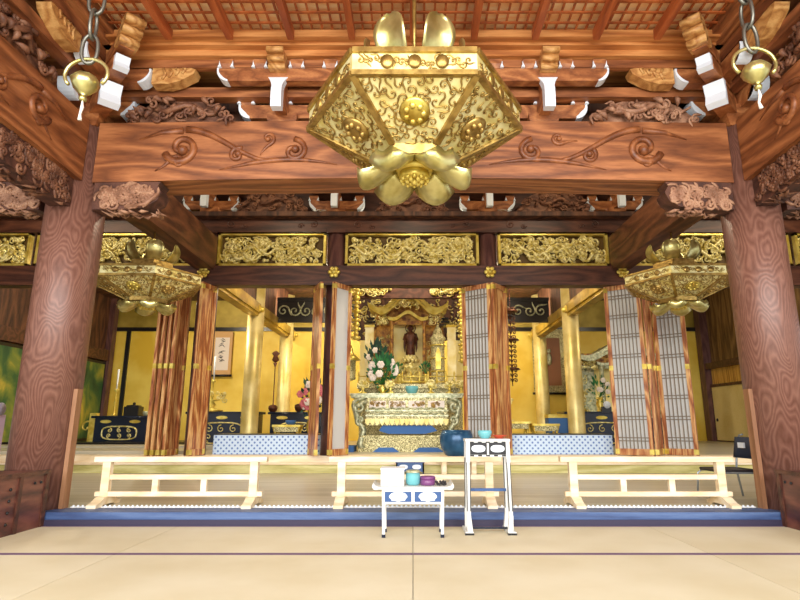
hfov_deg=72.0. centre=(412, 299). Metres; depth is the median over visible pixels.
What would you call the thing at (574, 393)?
column
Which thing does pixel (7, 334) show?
lintel
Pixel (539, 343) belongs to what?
column
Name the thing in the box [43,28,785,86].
ceiling beam
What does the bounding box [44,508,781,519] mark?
sill
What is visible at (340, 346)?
door leaf
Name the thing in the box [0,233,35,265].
transom
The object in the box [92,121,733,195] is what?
beam
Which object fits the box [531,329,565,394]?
scroll
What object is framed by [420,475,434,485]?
tin
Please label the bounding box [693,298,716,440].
post
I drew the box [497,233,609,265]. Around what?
transom
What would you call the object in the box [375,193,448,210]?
strut
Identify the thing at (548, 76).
bracket set
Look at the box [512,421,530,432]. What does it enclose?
table
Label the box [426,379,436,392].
stand
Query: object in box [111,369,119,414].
candlestick
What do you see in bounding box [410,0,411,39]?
joist
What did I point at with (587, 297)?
beam
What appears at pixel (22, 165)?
corbel
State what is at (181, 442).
dais
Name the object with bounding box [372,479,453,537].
table
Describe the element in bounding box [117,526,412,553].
mat
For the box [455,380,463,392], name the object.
stand
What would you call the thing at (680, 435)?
door leaf
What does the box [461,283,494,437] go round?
door leaf
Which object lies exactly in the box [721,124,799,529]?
round column
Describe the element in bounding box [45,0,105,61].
beam
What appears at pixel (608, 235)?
post
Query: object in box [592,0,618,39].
joist
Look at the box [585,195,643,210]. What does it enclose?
bracket set
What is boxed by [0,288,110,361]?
wall
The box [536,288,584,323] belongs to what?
wall
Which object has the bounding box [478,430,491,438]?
bowl
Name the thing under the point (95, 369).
screen
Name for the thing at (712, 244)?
transom
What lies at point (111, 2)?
ceiling
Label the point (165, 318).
door leaf
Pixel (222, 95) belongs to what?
beam
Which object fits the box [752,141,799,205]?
corbel
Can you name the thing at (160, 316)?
door leaf
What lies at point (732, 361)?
rail
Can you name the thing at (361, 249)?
transom
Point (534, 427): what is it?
table
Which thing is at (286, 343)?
column
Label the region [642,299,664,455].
door leaf
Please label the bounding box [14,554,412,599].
mat
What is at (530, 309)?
header
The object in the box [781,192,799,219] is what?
corbel
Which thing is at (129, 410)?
box
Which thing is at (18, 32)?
strut
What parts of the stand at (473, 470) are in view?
leg, leg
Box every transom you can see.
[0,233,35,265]
[33,233,189,265]
[216,233,326,265]
[345,233,478,265]
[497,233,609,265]
[636,233,792,265]
[790,233,799,265]
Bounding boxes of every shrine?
[365,299,450,383]
[561,345,661,417]
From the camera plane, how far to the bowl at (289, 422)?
10.28 m
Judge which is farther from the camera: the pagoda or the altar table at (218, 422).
the altar table at (218, 422)
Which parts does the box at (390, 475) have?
box lid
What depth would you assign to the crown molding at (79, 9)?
4.69 m
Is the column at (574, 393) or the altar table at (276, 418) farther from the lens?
the altar table at (276, 418)
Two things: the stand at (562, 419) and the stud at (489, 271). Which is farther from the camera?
the stand at (562, 419)
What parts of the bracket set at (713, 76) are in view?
arm, diagonal arm, arm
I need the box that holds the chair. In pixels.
[697,434,752,495]
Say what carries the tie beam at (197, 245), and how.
attached to the round column at (36, 476)
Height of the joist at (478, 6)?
0.095 m
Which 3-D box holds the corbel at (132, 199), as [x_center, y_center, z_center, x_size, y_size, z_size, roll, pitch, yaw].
[-2.622,-0.931,5.121,0.624,0.322,0.232,0,-13,0]
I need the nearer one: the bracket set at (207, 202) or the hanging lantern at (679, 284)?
the hanging lantern at (679, 284)
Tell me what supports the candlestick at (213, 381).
on the altar table at (218, 422)
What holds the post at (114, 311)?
on the floor at (705, 447)
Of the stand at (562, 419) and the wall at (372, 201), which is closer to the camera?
the wall at (372, 201)
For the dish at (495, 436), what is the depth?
4.21 m
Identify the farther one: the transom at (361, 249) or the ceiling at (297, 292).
the ceiling at (297, 292)
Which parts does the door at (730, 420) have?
frame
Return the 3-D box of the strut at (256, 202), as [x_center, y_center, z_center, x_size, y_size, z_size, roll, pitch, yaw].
[-2.200,-1.539,8.600,1.200,0.425,0.176,0,-13,0]
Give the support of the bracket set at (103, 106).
on the round column at (36, 476)
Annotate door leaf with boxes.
[143,312,162,455]
[149,303,169,455]
[155,301,175,455]
[161,297,191,455]
[186,282,217,455]
[307,282,323,455]
[327,282,351,455]
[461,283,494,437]
[490,282,512,454]
[603,284,654,455]
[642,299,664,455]
[651,302,699,455]
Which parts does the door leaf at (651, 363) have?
wood panel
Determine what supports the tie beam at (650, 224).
attached to the round column at (764, 307)
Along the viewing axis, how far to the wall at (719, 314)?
13.68 m
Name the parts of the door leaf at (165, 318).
wood panel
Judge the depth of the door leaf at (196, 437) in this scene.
7.99 m
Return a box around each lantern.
[97,232,202,315]
[306,0,522,205]
[350,347,360,380]
[623,232,728,315]
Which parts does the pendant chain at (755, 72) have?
ring handle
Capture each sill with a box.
[0,454,751,464]
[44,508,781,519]
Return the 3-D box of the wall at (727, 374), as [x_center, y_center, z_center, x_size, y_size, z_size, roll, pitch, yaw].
[7.670,1.326,11.174,0.020,0.390,6.392,0,-13,0]
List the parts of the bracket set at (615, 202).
cross arm, arm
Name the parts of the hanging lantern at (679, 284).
rim molding, rim molding, pierced panel, pierced panel, rim molding, rim molding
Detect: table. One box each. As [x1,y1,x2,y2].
[91,416,147,441]
[185,412,265,444]
[268,412,321,432]
[272,425,302,432]
[350,386,463,451]
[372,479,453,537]
[395,462,424,473]
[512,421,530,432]
[530,424,559,432]
[557,412,614,445]
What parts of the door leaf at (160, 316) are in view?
wood panel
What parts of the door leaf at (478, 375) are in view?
rail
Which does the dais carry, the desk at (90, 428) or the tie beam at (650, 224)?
the desk at (90, 428)
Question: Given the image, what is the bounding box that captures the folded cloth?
[348,445,356,451]
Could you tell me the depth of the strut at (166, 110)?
5.18 m
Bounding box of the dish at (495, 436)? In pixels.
[491,435,506,438]
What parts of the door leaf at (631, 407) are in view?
rail, rail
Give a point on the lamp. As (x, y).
(275, 358)
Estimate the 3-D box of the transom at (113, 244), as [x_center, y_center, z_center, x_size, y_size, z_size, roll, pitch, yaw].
[-4.590,-0.768,8.565,2.520,0.540,0.110,0,-13,0]
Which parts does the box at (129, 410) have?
box lid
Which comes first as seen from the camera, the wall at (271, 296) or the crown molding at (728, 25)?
the crown molding at (728, 25)
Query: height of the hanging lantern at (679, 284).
1.075 m
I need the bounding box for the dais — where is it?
[76,440,184,444]
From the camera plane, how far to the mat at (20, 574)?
3.08 m
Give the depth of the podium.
12.26 m
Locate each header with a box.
[277,297,354,322]
[352,288,459,298]
[507,297,548,322]
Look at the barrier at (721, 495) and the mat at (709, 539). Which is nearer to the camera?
the mat at (709, 539)
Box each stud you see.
[197,269,208,277]
[328,267,339,277]
[484,267,495,277]
[617,269,628,277]
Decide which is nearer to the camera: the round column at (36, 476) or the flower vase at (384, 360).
the round column at (36, 476)
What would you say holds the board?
on the floor at (705, 447)
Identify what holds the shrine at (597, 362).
on the podium
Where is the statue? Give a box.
[397,325,422,383]
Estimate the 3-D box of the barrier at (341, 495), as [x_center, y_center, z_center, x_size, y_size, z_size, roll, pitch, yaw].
[0.020,1.569,4.774,1.500,0.405,0.400,0,-13,0]
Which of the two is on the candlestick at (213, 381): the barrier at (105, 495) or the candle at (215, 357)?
the candle at (215, 357)
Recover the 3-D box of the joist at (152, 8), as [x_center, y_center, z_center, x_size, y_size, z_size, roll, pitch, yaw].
[-2.180,-2.768,3.118,0.056,0.095,3.690,0,-13,0]
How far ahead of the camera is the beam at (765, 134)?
4.65 m
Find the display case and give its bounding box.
[0,403,5,449]
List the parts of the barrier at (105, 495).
post, rail, rail, rail, post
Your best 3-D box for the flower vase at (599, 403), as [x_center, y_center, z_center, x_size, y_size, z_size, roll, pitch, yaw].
[4.021,1.969,11.737,0.444,0.819,0.367,3,-13,-11]
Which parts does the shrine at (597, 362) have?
panel, niche panel, cross rail, panel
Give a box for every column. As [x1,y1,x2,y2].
[0,124,104,537]
[240,288,265,432]
[276,294,294,411]
[531,294,549,432]
[560,288,585,432]
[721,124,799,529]
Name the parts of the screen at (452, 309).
panel, panel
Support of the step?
attached to the sill at (80, 459)
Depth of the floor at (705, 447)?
9.29 m
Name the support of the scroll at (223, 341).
hanging from the rail at (129, 330)
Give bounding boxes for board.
[0,445,212,453]
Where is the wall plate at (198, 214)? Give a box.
[0,211,799,218]
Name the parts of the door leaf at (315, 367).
rail, wood panel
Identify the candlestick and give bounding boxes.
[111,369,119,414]
[211,356,216,399]
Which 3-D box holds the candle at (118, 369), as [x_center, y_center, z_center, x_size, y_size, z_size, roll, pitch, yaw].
[-6.550,1.758,12.209,0.044,0.435,0.044,0,-13,0]
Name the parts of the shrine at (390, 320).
panel, cross rail, niche panel, panel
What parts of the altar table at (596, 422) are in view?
oval panel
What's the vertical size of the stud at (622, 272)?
0.176 m
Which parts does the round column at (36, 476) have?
casing, casing trim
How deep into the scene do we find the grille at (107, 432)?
11.79 m
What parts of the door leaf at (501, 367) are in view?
rail, wood panel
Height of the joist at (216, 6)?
0.095 m
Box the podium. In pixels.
[652,418,663,443]
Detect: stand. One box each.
[209,391,226,411]
[357,380,368,392]
[385,379,394,392]
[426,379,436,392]
[441,462,476,473]
[444,379,455,392]
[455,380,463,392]
[462,438,516,534]
[544,414,567,432]
[583,390,586,411]
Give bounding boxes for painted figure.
[547,349,551,365]
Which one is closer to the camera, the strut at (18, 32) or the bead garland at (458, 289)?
the strut at (18, 32)
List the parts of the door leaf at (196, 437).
rail, wood panel, rail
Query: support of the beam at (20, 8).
attached to the bracket set
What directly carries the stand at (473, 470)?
on the floor at (285, 489)
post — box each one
[100,298,118,415]
[183,233,218,455]
[320,233,345,455]
[478,233,496,265]
[607,233,638,455]
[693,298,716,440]
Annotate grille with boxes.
[101,426,136,439]
[206,422,239,443]
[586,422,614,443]
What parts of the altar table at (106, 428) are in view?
oval panel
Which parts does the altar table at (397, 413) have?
scroll leg, carved panel, carved panel, gilt molding, gilt molding, incense burner, carved panel, carved panel, scroll leg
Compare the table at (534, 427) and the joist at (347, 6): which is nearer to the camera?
the joist at (347, 6)
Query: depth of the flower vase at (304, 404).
10.57 m
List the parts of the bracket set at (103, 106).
arm, diagonal arm, arm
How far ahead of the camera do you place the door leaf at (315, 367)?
7.95 m
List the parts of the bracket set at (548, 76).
cross arm, arm, arm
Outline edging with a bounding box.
[71,505,754,506]
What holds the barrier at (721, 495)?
on the floor at (285, 489)
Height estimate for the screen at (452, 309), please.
2.550 m
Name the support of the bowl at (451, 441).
on the stand at (473, 470)
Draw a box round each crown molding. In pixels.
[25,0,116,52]
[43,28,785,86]
[709,0,799,52]
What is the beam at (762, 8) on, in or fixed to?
on the bracket set
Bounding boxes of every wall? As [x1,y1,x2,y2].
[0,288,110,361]
[107,301,706,440]
[120,104,705,122]
[174,193,651,210]
[241,288,289,323]
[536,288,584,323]
[704,260,799,361]
[711,365,741,383]
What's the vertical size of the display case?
0.910 m
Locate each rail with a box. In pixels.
[117,327,694,415]
[705,357,741,441]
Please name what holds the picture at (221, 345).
attached to the scroll at (223, 341)
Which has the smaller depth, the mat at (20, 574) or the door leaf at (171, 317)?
the mat at (20, 574)
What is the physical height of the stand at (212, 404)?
0.430 m
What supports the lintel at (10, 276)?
attached to the post at (336, 241)
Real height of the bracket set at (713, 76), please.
0.660 m
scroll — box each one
[212,331,232,376]
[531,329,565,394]
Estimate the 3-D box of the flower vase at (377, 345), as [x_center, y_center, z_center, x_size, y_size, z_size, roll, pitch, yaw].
[-0.706,1.135,10.380,0.497,0.948,0.420,9,-15,-34]
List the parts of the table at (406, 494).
leg, leg, apron panel, apron frame, apron panel, leg, leg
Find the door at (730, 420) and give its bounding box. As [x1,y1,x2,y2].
[711,384,748,440]
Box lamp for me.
[272,351,279,403]
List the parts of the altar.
altar railing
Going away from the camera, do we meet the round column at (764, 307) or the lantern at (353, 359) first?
the round column at (764, 307)
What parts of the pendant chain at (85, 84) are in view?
ring handle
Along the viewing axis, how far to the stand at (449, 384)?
9.30 m
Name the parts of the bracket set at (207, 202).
arm, cross arm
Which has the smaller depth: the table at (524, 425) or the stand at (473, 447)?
the stand at (473, 447)
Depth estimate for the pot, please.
4.04 m
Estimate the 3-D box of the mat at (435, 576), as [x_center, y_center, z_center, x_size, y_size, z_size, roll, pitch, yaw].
[0.923,1.497,2.943,1.842,0.051,0.953,0,-13,0]
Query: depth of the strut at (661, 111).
5.18 m
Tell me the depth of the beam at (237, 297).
10.62 m
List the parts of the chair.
leg, seat, leg, leg, backrest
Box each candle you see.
[116,369,119,388]
[213,356,216,379]
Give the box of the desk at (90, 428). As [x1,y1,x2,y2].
[82,413,99,441]
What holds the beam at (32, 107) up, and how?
attached to the round column at (36, 476)
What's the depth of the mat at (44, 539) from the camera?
3.84 m
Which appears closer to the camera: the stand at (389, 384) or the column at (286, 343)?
the stand at (389, 384)
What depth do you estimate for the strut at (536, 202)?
8.58 m
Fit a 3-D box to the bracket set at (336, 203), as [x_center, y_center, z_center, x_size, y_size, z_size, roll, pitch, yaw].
[-1.200,-1.616,8.555,1.132,0.560,0.675,0,-13,0]
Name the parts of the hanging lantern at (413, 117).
rim molding, rim molding, rim molding, pierced panel, suspension rod, rim molding, rim molding, pierced panel, pierced panel, rim molding, rim molding, rim molding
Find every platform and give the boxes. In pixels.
[212,433,320,453]
[512,433,613,453]
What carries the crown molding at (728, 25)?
attached to the wall
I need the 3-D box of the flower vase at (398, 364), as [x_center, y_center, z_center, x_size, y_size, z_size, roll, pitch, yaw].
[-0.268,1.376,10.373,0.170,0.445,0.166,-6,-14,25]
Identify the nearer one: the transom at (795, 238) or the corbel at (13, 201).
the corbel at (13, 201)
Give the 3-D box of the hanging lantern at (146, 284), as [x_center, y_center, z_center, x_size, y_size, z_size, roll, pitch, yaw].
[-3.170,-0.379,6.660,1.258,1.075,1.103,0,-13,0]
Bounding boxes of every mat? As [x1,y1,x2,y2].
[0,526,177,553]
[0,554,113,599]
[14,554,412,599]
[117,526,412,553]
[413,526,708,553]
[413,554,799,599]
[648,526,799,553]
[712,554,799,593]
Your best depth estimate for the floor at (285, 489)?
5.84 m
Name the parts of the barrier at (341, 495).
post, rail, rail, rail, post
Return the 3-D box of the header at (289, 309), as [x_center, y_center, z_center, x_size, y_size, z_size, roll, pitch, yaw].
[-2.150,0.231,12.538,1.900,0.580,0.099,0,-13,0]
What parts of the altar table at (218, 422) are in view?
oval panel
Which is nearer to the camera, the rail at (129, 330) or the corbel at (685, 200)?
the corbel at (685, 200)
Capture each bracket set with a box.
[36,1,200,126]
[182,195,240,210]
[217,46,337,120]
[308,193,364,210]
[459,193,515,210]
[489,46,608,120]
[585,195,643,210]
[625,1,789,126]
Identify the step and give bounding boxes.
[0,465,752,472]
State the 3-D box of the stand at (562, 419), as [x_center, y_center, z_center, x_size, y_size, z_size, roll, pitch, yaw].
[2.980,2.614,11.046,0.580,0.620,0.320,0,-13,0]
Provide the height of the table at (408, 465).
0.175 m
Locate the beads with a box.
[435,480,446,485]
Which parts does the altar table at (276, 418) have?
oval panel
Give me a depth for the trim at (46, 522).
4.33 m
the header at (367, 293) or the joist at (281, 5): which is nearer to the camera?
the joist at (281, 5)
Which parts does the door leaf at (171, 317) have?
wood panel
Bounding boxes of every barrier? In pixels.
[86,456,268,508]
[329,456,501,508]
[558,456,741,508]
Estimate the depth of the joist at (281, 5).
4.67 m
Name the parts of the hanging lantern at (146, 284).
rim molding, rim molding, pierced panel, pierced panel, rim molding, rim molding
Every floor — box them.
[68,473,757,507]
[205,441,733,453]
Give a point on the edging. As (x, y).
(73, 505)
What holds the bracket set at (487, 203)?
on the wall plate at (198, 214)
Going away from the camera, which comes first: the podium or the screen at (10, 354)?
the screen at (10, 354)
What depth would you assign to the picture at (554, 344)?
14.38 m
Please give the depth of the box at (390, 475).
4.01 m
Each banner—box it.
[364,325,374,383]
[446,325,456,380]
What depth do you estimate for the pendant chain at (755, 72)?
3.50 m
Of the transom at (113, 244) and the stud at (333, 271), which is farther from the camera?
the transom at (113, 244)
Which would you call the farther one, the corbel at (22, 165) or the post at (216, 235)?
the post at (216, 235)
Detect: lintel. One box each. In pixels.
[0,266,799,287]
[0,324,109,360]
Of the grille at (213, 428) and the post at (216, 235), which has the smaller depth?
the post at (216, 235)
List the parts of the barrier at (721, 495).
post, rail, rail, rail, post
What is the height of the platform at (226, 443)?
0.292 m
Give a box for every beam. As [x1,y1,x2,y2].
[0,34,89,179]
[0,219,799,235]
[3,0,85,74]
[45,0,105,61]
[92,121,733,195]
[121,87,704,103]
[122,196,217,268]
[129,60,696,71]
[218,288,297,340]
[528,288,603,340]
[608,196,702,268]
[720,0,780,61]
[729,2,799,92]
[736,59,799,179]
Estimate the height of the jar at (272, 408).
0.180 m
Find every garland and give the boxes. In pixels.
[351,288,361,340]
[457,288,462,363]
[507,288,519,385]
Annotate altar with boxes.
[357,371,462,434]
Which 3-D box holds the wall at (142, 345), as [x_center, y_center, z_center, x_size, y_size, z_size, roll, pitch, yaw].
[0.000,1.818,14.500,18.000,3.670,0.100,0,-13,0]
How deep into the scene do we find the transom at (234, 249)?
8.55 m
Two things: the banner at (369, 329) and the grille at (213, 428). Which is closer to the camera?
the banner at (369, 329)
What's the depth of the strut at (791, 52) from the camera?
4.39 m
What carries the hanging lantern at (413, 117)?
hanging from the ceiling at (111, 2)
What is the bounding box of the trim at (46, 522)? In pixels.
[19,520,799,532]
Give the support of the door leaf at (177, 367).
attached to the lintel at (10, 276)
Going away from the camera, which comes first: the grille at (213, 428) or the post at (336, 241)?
the post at (336, 241)
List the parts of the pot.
pot lid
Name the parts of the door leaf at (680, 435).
rail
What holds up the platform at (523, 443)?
on the floor at (705, 447)
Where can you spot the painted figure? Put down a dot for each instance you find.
(549, 358)
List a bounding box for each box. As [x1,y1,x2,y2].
[123,402,143,415]
[380,466,404,485]
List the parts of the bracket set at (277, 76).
arm, arm, cross arm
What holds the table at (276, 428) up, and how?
on the floor at (705, 447)
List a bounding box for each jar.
[268,404,277,411]
[294,404,304,411]
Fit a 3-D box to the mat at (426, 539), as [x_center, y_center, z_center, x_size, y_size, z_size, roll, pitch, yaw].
[0.923,1.702,3.866,1.842,0.051,0.933,0,-13,0]
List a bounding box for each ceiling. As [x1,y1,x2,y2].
[31,236,793,300]
[92,0,733,29]
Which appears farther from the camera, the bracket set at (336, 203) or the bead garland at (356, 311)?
the bead garland at (356, 311)
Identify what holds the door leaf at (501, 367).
attached to the lintel at (10, 276)
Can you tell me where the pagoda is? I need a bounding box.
[429,321,446,383]
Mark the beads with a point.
(442, 482)
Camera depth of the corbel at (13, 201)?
5.02 m
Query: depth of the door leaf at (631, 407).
8.03 m
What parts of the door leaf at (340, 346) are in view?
rail, paper panel, rail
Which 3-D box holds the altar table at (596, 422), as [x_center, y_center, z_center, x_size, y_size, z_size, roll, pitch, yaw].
[3.900,2.703,11.585,1.550,0.680,0.610,0,-13,0]
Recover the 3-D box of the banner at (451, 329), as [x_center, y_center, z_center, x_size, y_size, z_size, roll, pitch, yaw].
[0.760,1.080,10.787,0.200,1.200,0.050,0,-13,0]
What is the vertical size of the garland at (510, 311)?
2.500 m
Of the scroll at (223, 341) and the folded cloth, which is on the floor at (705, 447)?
the folded cloth
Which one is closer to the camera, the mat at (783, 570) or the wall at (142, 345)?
the mat at (783, 570)
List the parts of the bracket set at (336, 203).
arm, cross arm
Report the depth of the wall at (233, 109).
5.62 m
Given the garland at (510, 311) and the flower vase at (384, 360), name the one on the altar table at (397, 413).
the flower vase at (384, 360)
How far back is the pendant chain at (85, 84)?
3.49 m
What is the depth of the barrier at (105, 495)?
4.76 m
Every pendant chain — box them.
[63,0,109,120]
[731,0,777,108]
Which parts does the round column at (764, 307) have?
casing trim, casing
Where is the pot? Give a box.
[405,470,420,484]
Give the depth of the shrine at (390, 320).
11.18 m
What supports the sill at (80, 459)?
attached to the wall at (14, 302)
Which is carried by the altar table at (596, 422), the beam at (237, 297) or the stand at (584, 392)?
the stand at (584, 392)
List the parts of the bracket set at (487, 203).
cross arm, arm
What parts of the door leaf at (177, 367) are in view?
rail, wood panel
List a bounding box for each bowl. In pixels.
[285,420,295,424]
[439,430,472,455]
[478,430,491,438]
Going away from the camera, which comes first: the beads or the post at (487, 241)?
the beads
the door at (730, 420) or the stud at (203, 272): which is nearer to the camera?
the stud at (203, 272)
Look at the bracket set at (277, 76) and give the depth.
5.07 m
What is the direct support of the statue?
on the shrine at (390, 320)
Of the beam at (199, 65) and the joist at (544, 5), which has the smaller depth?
the joist at (544, 5)
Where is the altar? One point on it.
(398, 388)
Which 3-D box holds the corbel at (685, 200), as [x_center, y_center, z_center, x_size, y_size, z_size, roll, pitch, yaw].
[2.623,-0.924,5.126,0.625,0.310,0.227,0,-13,0]
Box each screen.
[0,342,22,444]
[77,359,105,441]
[357,299,463,390]
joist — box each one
[140,0,172,39]
[207,0,233,39]
[275,0,293,39]
[342,0,354,39]
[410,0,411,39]
[471,0,483,39]
[532,0,550,39]
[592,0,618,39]
[653,0,685,39]
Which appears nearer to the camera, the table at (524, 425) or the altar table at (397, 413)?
the altar table at (397, 413)
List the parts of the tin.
tin lid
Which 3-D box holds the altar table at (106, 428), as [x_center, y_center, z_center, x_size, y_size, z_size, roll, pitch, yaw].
[-6.300,2.821,12.071,1.250,0.540,0.610,0,-13,0]
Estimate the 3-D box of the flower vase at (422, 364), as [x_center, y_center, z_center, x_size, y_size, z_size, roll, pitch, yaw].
[0.232,1.365,10.386,0.239,0.471,0.198,-3,-13,11]
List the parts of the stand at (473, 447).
leg, leg, apron panel, apron frame, apron panel, leg, leg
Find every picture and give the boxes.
[213,338,229,369]
[546,338,561,385]
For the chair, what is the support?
on the floor at (285, 489)
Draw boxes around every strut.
[0,0,57,80]
[125,95,234,124]
[234,193,307,210]
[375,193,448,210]
[516,194,591,210]
[589,96,701,126]
[770,21,799,78]
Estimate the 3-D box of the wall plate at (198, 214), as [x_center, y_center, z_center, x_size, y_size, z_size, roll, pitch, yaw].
[0.000,-1.294,8.645,16.600,0.070,0.360,0,-13,0]
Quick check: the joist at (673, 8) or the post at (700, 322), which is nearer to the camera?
the joist at (673, 8)
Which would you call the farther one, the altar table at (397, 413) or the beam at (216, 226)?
the altar table at (397, 413)
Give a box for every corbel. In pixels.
[0,123,73,205]
[0,182,44,219]
[91,181,169,219]
[656,182,734,218]
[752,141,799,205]
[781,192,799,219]
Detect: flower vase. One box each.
[297,377,322,432]
[364,337,388,383]
[366,351,398,392]
[397,361,403,383]
[419,360,430,383]
[588,374,610,411]
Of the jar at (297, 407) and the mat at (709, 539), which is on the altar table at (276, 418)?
the jar at (297, 407)
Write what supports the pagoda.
on the altar
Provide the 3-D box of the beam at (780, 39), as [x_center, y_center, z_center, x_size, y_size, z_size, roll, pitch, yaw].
[2.980,-2.393,3.296,0.110,0.100,3.800,0,-13,0]
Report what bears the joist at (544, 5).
attached to the ceiling at (111, 2)

